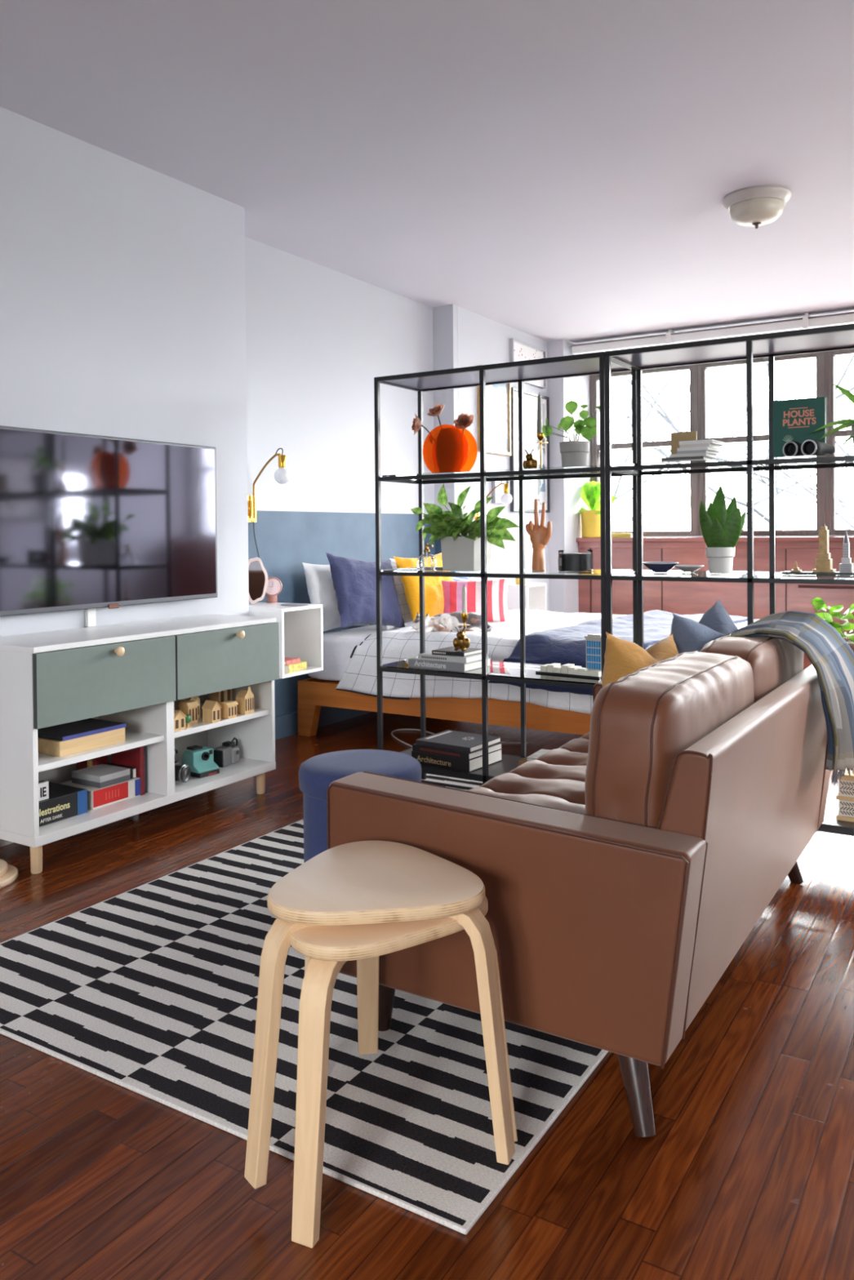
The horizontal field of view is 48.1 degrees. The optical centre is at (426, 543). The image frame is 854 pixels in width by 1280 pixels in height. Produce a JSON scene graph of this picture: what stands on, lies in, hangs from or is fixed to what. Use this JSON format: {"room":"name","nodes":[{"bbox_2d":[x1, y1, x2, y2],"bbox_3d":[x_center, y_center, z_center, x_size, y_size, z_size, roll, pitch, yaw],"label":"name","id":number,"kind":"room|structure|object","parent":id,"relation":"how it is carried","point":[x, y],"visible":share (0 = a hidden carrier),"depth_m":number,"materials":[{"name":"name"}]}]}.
{"room":"studio apartment","nodes":[
{"label":"studio apartment","id":0,"kind":"room"},
{"bbox_2d":[0,106,248,636],"bbox_3d":[-2.788,-0.215,1.958,0.600,2.650,6.420,0,1,32],"label":"wall","id":1,"kind":"structure","parent":0,"point":[122,282],"depth_m":3.90,"materials":[{"name":"white paint"}]},
{"bbox_2d":[0,425,217,616],"bbox_3d":[-1.264,-0.084,3.780,0.056,0.678,1.178,0,1,32],"label":"television","id":2,"kind":"object","parent":1,"relation":"attached to","point":[87,521],"visible":1,"depth_m":3.73,"materials":[{"name":"black glass"}]},
{"bbox_2d":[244,236,435,716],"bbox_3d":[-0.655,-0.280,5.711,0.300,2.650,2.210,0,1,32],"label":"wall","id":3,"kind":"structure","parent":0,"point":[318,337],"depth_m":5.55,"materials":[{"name":"white paint"}]},
{"bbox_2d":[247,448,290,557],"bbox_3d":[-0.799,-0.115,4.927,0.276,0.746,0.140,0,1,32],"label":"wall sconce","id":4,"kind":"object","parent":3,"relation":"attached to","point":[282,475],"visible":0.91,"depth_m":4.89,"materials":[{"name":"gold metal"}]},
{"bbox_2d":[248,601,323,678],"bbox_3d":[-0.798,0.468,4.742,0.469,0.328,0.312,0,1,32],"label":"nightstand","id":5,"kind":"object","parent":3,"relation":"attached to","point":[300,627],"visible":0.44,"depth_m":4.76,"materials":[{"name":"white paint"}]},
{"bbox_2d":[248,557,267,604],"bbox_3d":[-0.854,0.184,4.774,0.120,0.233,0.015,-1,1,-18],"label":"mirror","id":6,"kind":"object","parent":5,"relation":"on","point":[257,574],"visible":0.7,"depth_m":4.77,"materials":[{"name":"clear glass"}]},
{"bbox_2d":[265,577,282,602],"bbox_3d":[-0.798,0.236,4.917,0.098,0.131,0.070,-1,1,-18],"label":"clock","id":7,"kind":"object","parent":5,"relation":"on","point":[274,586],"visible":0.85,"depth_m":4.89,"materials":[{"name":"pink plastic"}]},
{"bbox_2d":[275,706,371,739],"bbox_3d":[-0.510,0.985,5.644,0.015,0.120,2.170,0,1,32],"label":"baseboard","id":8,"kind":"structure","parent":3,"relation":"attached to","point":[286,725],"depth_m":5.47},
{"bbox_2d":[432,304,458,554],"bbox_3d":[0.007,-0.297,6.636,0.459,2.650,0.060,0,1,32],"label":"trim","id":9,"kind":"structure","parent":3,"relation":"attached to","point":[445,317],"depth_m":6.52,"materials":[{"name":"white paint"}]},
{"bbox_2d":[0,0,853,344],"bbox_3d":[0.572,-1.652,2.555,5.700,0.150,11.000,0,1,32],"label":"ceiling","id":10,"kind":"structure","parent":0,"point":[544,170],"depth_m":3.67,"materials":[{"name":"paint"}]},
{"bbox_2d":[569,311,853,355],"bbox_3d":[3.255,-1.593,6.535,4.840,0.117,0.150,0,1,32],"label":"track","id":11,"kind":"object","parent":10,"relation":"attached to","point":[806,322],"visible":0.97,"depth_m":7.14,"materials":[{"name":"white metal"}]},
{"bbox_2d":[722,185,791,229],"bbox_3d":[1.528,-1.534,4.434,0.304,0.148,0.304,0,1,32],"label":"ceiling lamp","id":12,"kind":"object","parent":10,"relation":"attached to","point":[755,206],"visible":1,"depth_m":4.35,"materials":[{"name":"white glass"}]},
{"bbox_2d":[0,711,853,1279],"bbox_3d":[0.596,1.133,2.589,5.700,0.120,11.000,0,1,32],"label":"floor","id":13,"kind":"structure","parent":0,"point":[746,1172],"depth_m":1.70,"materials":[{"name":"brown wood"}]},
{"bbox_2d":[0,858,17,888],"bbox_3d":[-1.449,0.935,3.063,0.254,0.300,0.254,0,1,32],"label":"wooden stand","id":14,"kind":"object","parent":13,"relation":"on","point":[8,873],"visible":1,"depth_m":3.06,"materials":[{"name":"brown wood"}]},
{"bbox_2d":[0,613,279,874],"bbox_3d":[-1.099,0.699,3.679,0.436,0.750,1.192,0,1,32],"label":"media cabinet","id":15,"kind":"object","parent":13,"relation":"on","point":[135,674],"visible":0.87,"depth_m":3.49,"materials":[{"name":"white paint"}]},
{"bbox_2d":[38,780,87,826],"bbox_3d":[-1.363,0.907,3.326,0.242,0.082,0.244,0,1,32],"label":"board game box","id":16,"kind":"object","parent":15,"relation":"on","point":[64,802],"visible":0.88,"depth_m":3.30,"materials":[{"name":"black cardboard"}]},
{"bbox_2d":[37,718,126,756],"bbox_3d":[-1.266,0.688,3.416,0.233,0.066,0.282,0,1,32],"label":"wooden box","id":17,"kind":"object","parent":15,"relation":"on","point":[77,736],"visible":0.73,"depth_m":3.35,"materials":[{"name":"brown wood"}]},
{"bbox_2d":[76,755,107,769],"bbox_3d":[-1.272,0.850,3.636,0.061,0.188,0.095,0,1,32],"label":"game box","id":18,"kind":"object","parent":15,"relation":"on","point":[104,759],"visible":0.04,"depth_m":3.61,"materials":[{"name":"cardboard"}]},
{"bbox_2d":[60,777,140,809],"bbox_3d":[-1.212,0.912,3.543,0.202,0.066,0.223,0,1,32],"label":"game","id":19,"kind":"object","parent":15,"relation":"on","point":[97,797],"visible":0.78,"depth_m":3.47,"materials":[{"name":"cardboard"}]},
{"bbox_2d":[71,764,129,788],"bbox_3d":[-1.204,0.857,3.533,0.155,0.042,0.137,0,1,32],"label":"box","id":20,"kind":"object","parent":19,"relation":"on","point":[100,775],"visible":1,"depth_m":3.50,"materials":[{"name":"white cardboard"}]},
{"bbox_2d":[38,729,164,772],"bbox_3d":[-1.280,0.731,3.438,0.360,0.021,0.549,0,1,32],"label":"shelf","id":21,"kind":"object","parent":15,"relation":"attached to","point":[134,738],"depth_m":3.37,"materials":[{"name":"white paint"}]},
{"bbox_2d":[111,746,144,795],"bbox_3d":[-1.135,0.845,3.627,0.160,0.195,0.020,0,1,32],"label":"book","id":22,"kind":"object","parent":15,"relation":"on","point":[133,757],"visible":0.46,"depth_m":3.59,"materials":[{"name":"red paper"}]},
{"bbox_2d":[173,709,186,731],"bbox_3d":[-0.968,0.677,3.674,0.058,0.076,0.065,0,1,32],"label":"house","id":23,"kind":"object","parent":15,"relation":"on","point":[179,717],"visible":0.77,"depth_m":3.66,"materials":[{"name":"brown wood"}]},
{"bbox_2d":[174,747,191,782],"bbox_3d":[-0.995,0.878,3.758,0.104,0.124,0.153,0,1,18],"label":"camera","id":24,"kind":"object","parent":15,"relation":"on","point":[182,772],"visible":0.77,"depth_m":3.74,"materials":[{"name":"black plastic"}]},
{"bbox_2d":[177,700,199,725],"bbox_3d":[-0.943,0.669,3.788,0.060,0.088,0.058,0,1,32],"label":"house","id":25,"kind":"object","parent":15,"relation":"on","point":[188,707],"visible":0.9,"depth_m":3.77,"materials":[{"name":"brown wood"}]},
{"bbox_2d":[182,745,219,777],"bbox_3d":[-0.921,0.884,3.895,0.117,0.108,0.104,0,1,38],"label":"camera","id":26,"kind":"object","parent":15,"relation":"on","point":[200,759],"visible":0.95,"depth_m":3.87,"materials":[{"name":"green plastic"}]},
{"bbox_2d":[201,699,221,723],"bbox_3d":[-0.862,0.670,3.824,0.060,0.085,0.052,0,1,32],"label":"house","id":27,"kind":"object","parent":15,"relation":"on","point":[211,708],"visible":1,"depth_m":3.81,"materials":[{"name":"brown wood"}]},
{"bbox_2d":[210,688,231,703],"bbox_3d":[-0.881,0.647,4.099,0.060,0.125,0.088,0,1,32],"label":"house","id":28,"kind":"object","parent":15,"relation":"on","point":[224,695],"visible":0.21,"depth_m":4.07,"materials":[{"name":"brown wood"}]},
{"bbox_2d":[173,702,269,737],"bbox_3d":[-0.970,0.723,3.942,0.360,0.021,0.554,0,1,32],"label":"shelf","id":29,"kind":"object","parent":15,"relation":"attached to","point":[260,710],"depth_m":3.89,"materials":[{"name":"white paint"}]},
{"bbox_2d":[213,737,239,767],"bbox_3d":[-0.843,0.883,4.059,0.061,0.104,0.132,0,1,24],"label":"film camera","id":30,"kind":"object","parent":15,"relation":"on","point":[227,754],"visible":0.94,"depth_m":4.03,"materials":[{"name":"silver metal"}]},
{"bbox_2d":[218,700,238,719],"bbox_3d":[-0.813,0.679,3.909,0.060,0.064,0.060,0,1,32],"label":"house","id":31,"kind":"object","parent":15,"relation":"on","point":[228,708],"visible":0.96,"depth_m":3.89,"materials":[{"name":"brown wood"}]},
{"bbox_2d":[235,686,253,715],"bbox_3d":[-0.761,0.653,4.000,0.051,0.112,0.054,0,1,32],"label":"house","id":32,"kind":"object","parent":15,"relation":"on","point":[245,699],"visible":0.99,"depth_m":3.98,"materials":[{"name":"brown wood"}]},
{"bbox_2d":[0,773,608,1234],"bbox_3d":[0.009,1.069,2.946,1.600,0.009,2.400,0,1,32],"label":"striped rug","id":33,"kind":"object","parent":13,"relation":"on","point":[149,989],"visible":0.36,"depth_m":2.08,"materials":[{"name":"fabric"}]},
{"bbox_2d":[298,749,422,862],"bbox_3d":[-0.205,0.868,2.962,0.380,0.395,0.380,0,1,32],"label":"ottoman","id":34,"kind":"object","parent":33,"relation":"on","point":[316,774],"visible":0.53,"depth_m":2.87,"materials":[{"name":"blue fabric"}]},
{"bbox_2d":[289,895,517,1248],"bbox_3d":[-0.112,0.865,1.673,0.457,0.450,0.410,0,1,25],"label":"wooden stool","id":35,"kind":"object","parent":33,"relation":"on","point":[326,949],"visible":0.42,"depth_m":1.52,"materials":[{"name":"brown wood"}]},
{"bbox_2d":[244,840,515,1189],"bbox_3d":[-0.130,0.821,1.688,0.410,0.450,0.457,-1,1,-37],"label":"wooden stool","id":36,"kind":"object","parent":35,"relation":"on","point":[361,882],"visible":0.98,"depth_m":1.61,"materials":[{"name":"brown wood"}]},
{"bbox_2d":[297,677,591,737],"bbox_3d":[0.584,0.889,5.351,2.095,0.300,1.534,0,1,32],"label":"frame","id":37,"kind":"object","parent":13,"relation":"on","point":[313,693],"visible":0.27,"depth_m":4.77,"materials":[{"name":"brown wood"}]},
{"bbox_2d":[307,621,413,680],"bbox_3d":[0.573,0.609,5.354,2.091,0.256,1.548,0,1,32],"label":"mattress","id":38,"kind":"object","parent":37,"relation":"on","point":[339,646],"visible":0.17,"depth_m":5.12,"materials":[{"name":"white fabric"}]},
{"bbox_2d":[302,562,369,631],"bbox_3d":[-0.509,0.293,5.414,0.194,0.388,0.500,0,1,32],"label":"pillow","id":39,"kind":"object","parent":38,"relation":"on","point":[321,590],"visible":0.42,"depth_m":5.24,"materials":[{"name":"white fabric"}]},
{"bbox_2d":[324,551,404,628],"bbox_3d":[-0.337,0.272,5.361,0.214,0.460,0.587,0,1,42],"label":"pillow","id":40,"kind":"object","parent":38,"relation":"on","point":[354,583],"visible":0.86,"depth_m":5.24,"materials":[{"name":"blue fabric"}]},
{"bbox_2d":[386,557,413,630],"bbox_3d":[-0.155,0.287,5.619,0.164,0.396,0.521,0,1,34],"label":"pillow","id":41,"kind":"object","parent":38,"relation":"on","point":[405,610],"visible":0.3,"depth_m":5.55,"materials":[{"name":"white fabric"}]},
{"bbox_2d":[336,608,758,714],"bbox_3d":[0.706,0.605,5.250,1.826,0.336,1.647,0,1,32],"label":"duvet","id":42,"kind":"object","parent":38,"relation":"on","point":[360,676],"visible":0.26,"depth_m":4.82,"materials":[{"name":"white fabric"}]},
{"bbox_2d":[393,552,453,622],"bbox_3d":[0.021,0.262,5.663,0.198,0.428,0.570,0,1,36],"label":"pillow","id":43,"kind":"object","parent":42,"relation":"on","point":[433,591],"visible":0.5,"depth_m":5.51,"materials":[{"name":"yellow fabric"}]},
{"bbox_2d":[411,611,493,633],"bbox_3d":[0.133,0.408,4.957,0.420,0.106,0.194,0,1,2],"label":"cat","id":44,"kind":"object","parent":42,"relation":"on","point":[443,622],"visible":0.74,"depth_m":4.93},
{"bbox_2d":[440,577,509,622],"bbox_3d":[0.280,0.337,5.542,0.405,0.273,0.159,0,1,7],"label":"pillow","id":45,"kind":"object","parent":42,"relation":"on","point":[497,610],"visible":0.63,"depth_m":5.50,"materials":[{"name":"fabric"}]},
{"bbox_2d":[488,609,746,695],"bbox_3d":[1.077,0.541,5.012,0.726,0.261,1.713,0,1,36],"label":"knitted throw","id":46,"kind":"object","parent":42,"relation":"on","point":[562,646],"visible":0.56,"depth_m":4.51,"materials":[{"name":"fabric"}]},
{"bbox_2d":[373,351,637,784],"bbox_3d":[0.308,0.184,3.845,1.002,1.751,0.355,0,1,32],"label":"shelf unit","id":47,"kind":"object","parent":13,"relation":"on","point":[522,673],"visible":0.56,"depth_m":3.78,"materials":[{"name":"black metal"}]},
{"bbox_2d":[417,542,436,568],"bbox_3d":[-0.001,0.051,4.041,0.085,0.108,0.085,0,1,32],"label":"perfume bottle","id":48,"kind":"object","parent":47,"relation":"on","point":[426,549],"visible":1,"depth_m":4.05,"materials":[{"name":"clear glass"}]},
{"bbox_2d":[435,427,464,472],"bbox_3d":[0.095,-0.388,3.962,0.216,0.206,0.080,0,1,32],"label":"round vase","id":49,"kind":"object","parent":47,"relation":"on","point":[450,455],"visible":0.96,"depth_m":3.93,"materials":[{"name":"orange ceramic"}]},
{"bbox_2d":[453,413,474,449],"bbox_3d":[0.144,-0.435,3.909,0.096,0.202,0.054,0,1,32],"label":"dried flower","id":50,"kind":"object","parent":49,"relation":"in","point":[464,421],"visible":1,"depth_m":3.91,"materials":[{"name":"pink plant"}]},
{"bbox_2d":[408,657,491,671],"bbox_3d":[0.093,0.487,3.925,0.275,0.031,0.201,0,1,36],"label":"book","id":51,"kind":"object","parent":47,"relation":"on","point":[413,662],"visible":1,"depth_m":3.84,"materials":[{"name":"paper"}]},
{"bbox_2d":[418,651,488,662],"bbox_3d":[0.111,0.461,3.920,0.225,0.022,0.181,0,1,34],"label":"book","id":52,"kind":"object","parent":51,"relation":"on","point":[428,655],"visible":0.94,"depth_m":3.85,"materials":[{"name":"paper"}]},
{"bbox_2d":[431,646,481,656],"bbox_3d":[0.126,0.441,3.916,0.155,0.016,0.151,0,1,35],"label":"book","id":53,"kind":"object","parent":52,"relation":"on","point":[450,651],"visible":0.94,"depth_m":3.87,"materials":[{"name":"paper"}]},
{"bbox_2d":[453,626,470,651],"bbox_3d":[0.138,0.383,3.871,0.072,0.099,0.052,0,1,22],"label":"animal figurine","id":54,"kind":"object","parent":53,"relation":"on","point":[461,642],"visible":1,"depth_m":3.86,"materials":[{"name":"gold metal"}]},
{"bbox_2d":[411,749,502,772],"bbox_3d":[0.124,0.871,3.931,0.285,0.048,0.246,0,1,37],"label":"book","id":55,"kind":"object","parent":47,"relation":"on","point":[447,762],"visible":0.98,"depth_m":3.83,"materials":[{"name":"paper"}]},
{"bbox_2d":[412,742,502,759],"bbox_3d":[0.125,0.834,3.927,0.282,0.026,0.241,0,1,38],"label":"book","id":56,"kind":"object","parent":55,"relation":"on","point":[437,751],"visible":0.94,"depth_m":3.83,"materials":[{"name":"paper"}]},
{"bbox_2d":[415,729,501,752],"bbox_3d":[0.130,0.811,3.932,0.265,0.020,0.235,0,1,36],"label":"book","id":57,"kind":"object","parent":56,"relation":"on","point":[455,740],"visible":0.98,"depth_m":3.90,"materials":[{"name":"paper"}]},
{"bbox_2d":[425,730,475,739],"bbox_3d":[0.114,0.800,3.956,0.175,0.001,0.180,0,1,36],"label":"print","id":58,"kind":"object","parent":57,"relation":"on","point":[446,735],"depth_m":3.98,"materials":[{"name":"paper"}]},
{"bbox_2d":[410,483,519,570],"bbox_3d":[0.147,-0.072,3.905,0.437,0.356,0.318,0,1,1],"label":"potted plant","id":59,"kind":"object","parent":47,"relation":"on","point":[463,552],"visible":0.96,"depth_m":3.86,"materials":[{"name":"green plant"}]},
{"bbox_2d":[440,536,492,570],"bbox_3d":[0.163,0.038,3.916,0.156,0.135,0.156,0,1,32],"label":"pot","id":60,"kind":"object","parent":59,"relation":"attached to","point":[459,553],"depth_m":3.85,"materials":[{"name":"grey ceramic"}]},
{"bbox_2d":[525,498,551,570],"bbox_3d":[0.437,-0.036,3.766,0.101,0.282,0.066,-1,1,-1],"label":"sculpture","id":61,"kind":"object","parent":47,"relation":"on","point":[540,535],"visible":1,"depth_m":3.75,"materials":[{"name":"orange wood"}]},
{"bbox_2d":[535,633,601,678],"bbox_3d":[0.555,0.423,3.673,0.270,0.157,0.085,0,1,36],"label":"building","id":62,"kind":"object","parent":47,"relation":"on","point":[593,669],"visible":0.91,"depth_m":3.62,"materials":[{"name":"white plastic"}]},
{"bbox_2d":[542,400,599,466],"bbox_3d":[0.563,-0.416,3.674,0.269,0.262,0.114,0,1,32],"label":"potted pilea","id":63,"kind":"object","parent":47,"relation":"on","point":[573,453],"visible":0.93,"depth_m":3.64,"materials":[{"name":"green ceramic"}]},
{"bbox_2d":[559,440,589,466],"bbox_3d":[0.567,-0.337,3.673,0.114,0.104,0.114,0,1,32],"label":"pot","id":64,"kind":"object","parent":63,"relation":"attached to","point":[573,453],"depth_m":3.63,"materials":[{"name":"grey ceramic"}]},
{"bbox_2d":[557,550,592,571],"bbox_3d":[0.568,0.065,3.656,0.131,0.079,0.131,0,1,32],"label":"jar candle","id":65,"kind":"object","parent":47,"relation":"on","point":[573,562],"visible":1,"depth_m":3.60,"materials":[{"name":"black glass"}]},
{"bbox_2d":[326,632,830,1137],"bbox_3d":[0.549,0.670,2.533,0.792,0.823,1.637,0,1,32],"label":"leather sofa","id":66,"kind":"object","parent":13,"relation":"on","point":[623,868],"visible":0.95,"depth_m":1.84,"materials":[{"name":"brown leather"}]},
{"bbox_2d":[601,631,678,687],"bbox_3d":[0.604,0.433,2.608,0.192,0.414,0.431,0,1,44],"label":"throw pillow","id":67,"kind":"object","parent":66,"relation":"on","point":[622,658],"visible":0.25,"depth_m":2.50,"materials":[{"name":"fabric"}]},
{"bbox_2d":[584,652,754,827],"bbox_3d":[0.561,0.465,2.138,0.205,0.395,0.737,4,3,31],"label":"cushion","id":68,"kind":"object","parent":66,"relation":"on","point":[642,722],"depth_m":1.84,"materials":[{"name":"brown leather"}]},
{"bbox_2d":[670,599,737,653],"bbox_3d":[0.872,0.395,2.923,0.232,0.430,0.359,0,1,24],"label":"throw pillow","id":69,"kind":"object","parent":66,"relation":"on","point":[689,635],"visible":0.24,"depth_m":2.81,"materials":[{"name":"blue fabric"}]},
{"bbox_2d":[698,632,804,702],"bbox_3d":[0.924,0.452,2.725,0.203,0.399,0.671,4,3,31],"label":"cushion","id":70,"kind":"object","parent":66,"relation":"on","point":[773,661],"depth_m":2.52,"materials":[{"name":"brown leather"}]},
{"bbox_2d":[720,610,853,787],"bbox_3d":[1.062,0.435,2.820,0.423,0.443,0.505,0,1,32],"label":"throw blanket","id":71,"kind":"object","parent":66,"relation":"on","point":[832,658],"visible":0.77,"depth_m":2.63,"materials":[{"name":"grey fabric"}]},
{"bbox_2d":[576,536,853,669],"bbox_3d":[3.401,0.472,6.787,4.880,1.050,0.320,0,1,32],"label":"cabinet","id":72,"kind":"object","parent":13,"relation":"on","point":[680,597],"visible":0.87,"depth_m":7.35,"materials":[{"name":"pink wood"}]},
{"bbox_2d":[575,480,614,537],"bbox_3d":[1.368,-0.290,7.940,0.413,0.479,0.235,0,1,41],"label":"fig","id":73,"kind":"object","parent":72,"relation":"on","point":[590,491],"visible":0.74,"depth_m":7.92,"materials":[{"name":"yellow ceramic"}]},
{"bbox_2d":[580,510,600,537],"bbox_3d":[1.382,-0.163,7.953,0.200,0.225,0.200,0,1,32],"label":"pot","id":74,"kind":"object","parent":73,"relation":"attached to","point":[590,519],"depth_m":7.87,"materials":[{"name":"yellow ceramic"}]},
{"bbox_2d":[604,323,853,835],"bbox_3d":[1.161,0.183,3.321,1.002,1.751,0.355,0,1,32],"label":"shelf unit","id":75,"kind":"object","parent":13,"relation":"on","point":[841,337],"visible":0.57,"depth_m":3.35,"materials":[{"name":"black metal"}]},
{"bbox_2d":[641,561,678,572],"bbox_3d":[0.847,0.085,3.473,0.131,0.037,0.131,0,1,32],"label":"shallow bowl","id":76,"kind":"object","parent":75,"relation":"on","point":[655,566],"visible":1,"depth_m":3.43,"materials":[{"name":"blue ceramic"}]},
{"bbox_2d":[661,458,710,462],"bbox_3d":[0.943,-0.292,3.442,0.155,0.012,0.150,0,1,32],"label":"booklet","id":77,"kind":"object","parent":75,"relation":"on","point":[695,459],"visible":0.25,"depth_m":3.38,"materials":[{"name":"paper"}]},
{"bbox_2d":[661,456,713,460],"bbox_3d":[0.939,-0.303,3.445,0.150,0.010,0.150,0,1,30],"label":"booklet","id":78,"kind":"object","parent":77,"relation":"on","point":[686,457],"visible":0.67,"depth_m":3.38,"materials":[{"name":"paper"}]},
{"bbox_2d":[670,431,697,454],"bbox_3d":[0.933,-0.358,3.476,0.096,0.098,0.008,0,1,35],"label":"notebook","id":79,"kind":"object","parent":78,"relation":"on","point":[675,437],"visible":0.49,"depth_m":3.48,"materials":[{"name":"beige paper"}]},
{"bbox_2d":[698,485,745,573],"bbox_3d":[1.041,-0.051,3.386,0.156,0.310,0.101,0,1,32],"label":"snake plant","id":80,"kind":"object","parent":75,"relation":"on","point":[722,526],"visible":1,"depth_m":3.36,"materials":[{"name":"green plant"}]},
{"bbox_2d":[772,396,826,457],"bbox_3d":[1.285,-0.393,3.300,0.172,0.212,0.026,0,1,34],"label":"hardcover book","id":81,"kind":"object","parent":75,"relation":"on","point":[793,420],"visible":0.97,"depth_m":3.29,"materials":[{"name":"paper"}]},
{"bbox_2d":[782,439,835,456],"bbox_3d":[1.281,-0.315,3.192,0.135,0.056,0.124,-1,1,-36],"label":"binoculars","id":82,"kind":"object","parent":75,"relation":"on","point":[809,446],"visible":0.93,"depth_m":3.15,"materials":[{"name":"white plastic"}]},
{"bbox_2d":[781,517,853,575],"bbox_3d":[1.395,0.003,3.193,0.390,0.201,0.070,0,1,32],"label":"skyline","id":83,"kind":"object","parent":75,"relation":"on","point":[823,562],"visible":1,"depth_m":3.21,"materials":[{"name":"beige plastic"}]},
{"bbox_2d":[808,383,853,449],"bbox_3d":[1.429,-0.411,3.128,0.364,0.250,0.216,0,1,32],"label":"dracaena","id":84,"kind":"object","parent":75,"relation":"on","point":[845,423],"visible":1,"depth_m":3.16,"materials":[{"name":"green plant"}]},
{"bbox_2d":[835,768,853,822],"bbox_3d":[1.484,0.818,3.141,0.225,0.150,0.240,0,1,32],"label":"rattan basket","id":85,"kind":"object","parent":75,"relation":"on","point":[845,796],"visible":0.88,"depth_m":3.09,"materials":[{"name":"wicker"}]},
{"bbox_2d":[811,597,853,652],"bbox_3d":[1.738,0.629,3.814,0.389,0.838,0.285,0,1,32],"label":"potted plant","id":86,"kind":"object","parent":13,"relation":"on","point":[818,603],"visible":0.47,"depth_m":3.83,"materials":[{"name":"green plant"}]},
{"bbox_2d":[457,306,549,611],"bbox_3d":[0.576,-0.313,7.560,0.460,2.650,2.110,0,1,32],"label":"wall","id":87,"kind":"structure","parent":0,"point":[481,340],"depth_m":6.91,"materials":[{"name":"white paint"}]},
{"bbox_2d":[475,480,512,580],"bbox_3d":[0.486,-0.080,6.710,0.276,0.746,0.140,0,1,32],"label":"wall sconce","id":88,"kind":"object","parent":87,"relation":"attached to","point":[506,499],"visible":0.55,"depth_m":6.61,"materials":[{"name":"gold metal"}]},
{"bbox_2d":[477,364,511,455],"bbox_3d":[0.493,-0.960,6.957,0.032,0.612,0.465,0,1,32],"label":"framed picture","id":89,"kind":"object","parent":87,"relation":"attached to","point":[498,397],"visible":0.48,"depth_m":6.99},
{"bbox_2d":[485,383,507,450],"bbox_3d":[0.495,-0.960,6.955,0.001,0.542,0.397,0,1,32],"label":"print","id":90,"kind":"object","parent":89,"relation":"attached to","point":[496,414],"depth_m":6.98},
{"bbox_2d":[491,480,509,503],"bbox_3d":[0.541,-0.389,7.034,0.032,0.187,0.230,0,1,32],"label":"framed picture","id":91,"kind":"object","parent":87,"relation":"attached to","point":[498,491],"visible":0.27,"depth_m":6.99},
{"bbox_2d":[495,480,506,500],"bbox_3d":[0.544,-0.389,7.032,0.001,0.141,0.186,0,1,32],"label":"print","id":92,"kind":"object","parent":91,"relation":"attached to","point":[500,490],"depth_m":7.01},
{"bbox_2d":[506,582,546,610],"bbox_3d":[0.592,0.446,6.753,0.410,0.328,0.310,0,1,32],"label":"nightstand","id":93,"kind":"object","parent":87,"relation":"attached to","point":[535,593],"visible":0.22,"depth_m":6.75,"materials":[{"name":"white paint"}]},
{"bbox_2d":[509,337,546,388],"bbox_3d":[0.788,-1.396,7.437,0.032,0.307,0.585,0,1,32],"label":"framed picture","id":94,"kind":"object","parent":87,"relation":"attached to","point":[519,350],"visible":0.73,"depth_m":7.40},
{"bbox_2d":[509,386,550,512],"bbox_3d":[0.807,-0.713,7.466,0.032,0.934,0.655,0,1,32],"label":"framed picture","id":95,"kind":"object","parent":87,"relation":"attached to","point":[539,489],"visible":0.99,"depth_m":7.45},
{"bbox_2d":[515,396,545,505],"bbox_3d":[0.809,-0.713,7.465,0.001,0.812,0.535,0,1,32],"label":"print","id":96,"kind":"object","parent":95,"relation":"attached to","point":[533,489],"depth_m":7.47},
{"bbox_2d":[546,339,590,613],"bbox_3d":[1.196,-0.324,7.995,0.140,2.650,0.560,0,1,32],"label":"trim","id":97,"kind":"structure","parent":87,"relation":"attached to","point":[565,494],"depth_m":7.77,"materials":[{"name":"white paint"}]},
{"bbox_2d":[589,386,853,537],"bbox_3d":[3.466,-0.332,7.009,5.040,2.650,0.140,0,1,32],"label":"wall window","id":98,"kind":"structure","parent":87,"relation":"in","point":[589,387],"depth_m":7.53,"materials":[{"name":"white paint"}]},
{"bbox_2d":[589,364,697,536],"bbox_3d":[1.805,-0.764,7.975,0.920,1.405,0.082,0,1,32],"label":"window","id":99,"kind":"structure","parent":98,"relation":"attached to","point":[593,379],"depth_m":7.87,"materials":[{"name":"brown metal"}]},
{"bbox_2d":[697,351,825,536],"bbox_3d":[2.606,-0.765,7.482,0.960,1.406,0.082,0,1,32],"label":"window","id":100,"kind":"structure","parent":98,"relation":"attached to","point":[702,369],"depth_m":7.47,"materials":[{"name":"brown metal"}]},
{"bbox_2d":[824,348,853,534],"bbox_3d":[3.424,-0.766,6.979,0.960,1.405,0.082,0,1,32],"label":"window","id":101,"kind":"structure","parent":98,"relation":"attached to","point":[829,357],"depth_m":7.18,"materials":[{"name":"brown metal"}]},
{"label":"outside","id":102,"kind":"structure","parent":0,"visible":0},
{"bbox_2d":[611,367,764,531],"bbox_3d":[1.863,-1.922,19.071,11.591,14.571,9.970,-1,1,-5],"label":"bare tree","id":103,"kind":"object","parent":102,"point":[617,486],"visible":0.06,"depth_m":19.80,"materials":[{"name":"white plant"}]},
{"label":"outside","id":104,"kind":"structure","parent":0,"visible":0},
{"bbox_2d":[610,354,853,531],"bbox_3d":[5.521,-1.751,14.841,10.086,14.269,8.926,0,1,32],"label":"bare tree","id":105,"kind":"object","parent":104,"point":[713,488],"visible":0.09,"depth_m":14.01,"materials":[{"name":"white plant"}]},
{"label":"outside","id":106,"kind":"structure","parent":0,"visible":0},
{"bbox_2d":[641,361,853,528],"bbox_3d":[7.365,-0.396,11.357,9.499,11.613,8.669,-1,1,-39],"label":"bare tree","id":107,"kind":"object","parent":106,"point":[808,489],"visible":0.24,"depth_m":12.74,"materials":[{"name":"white plant"}]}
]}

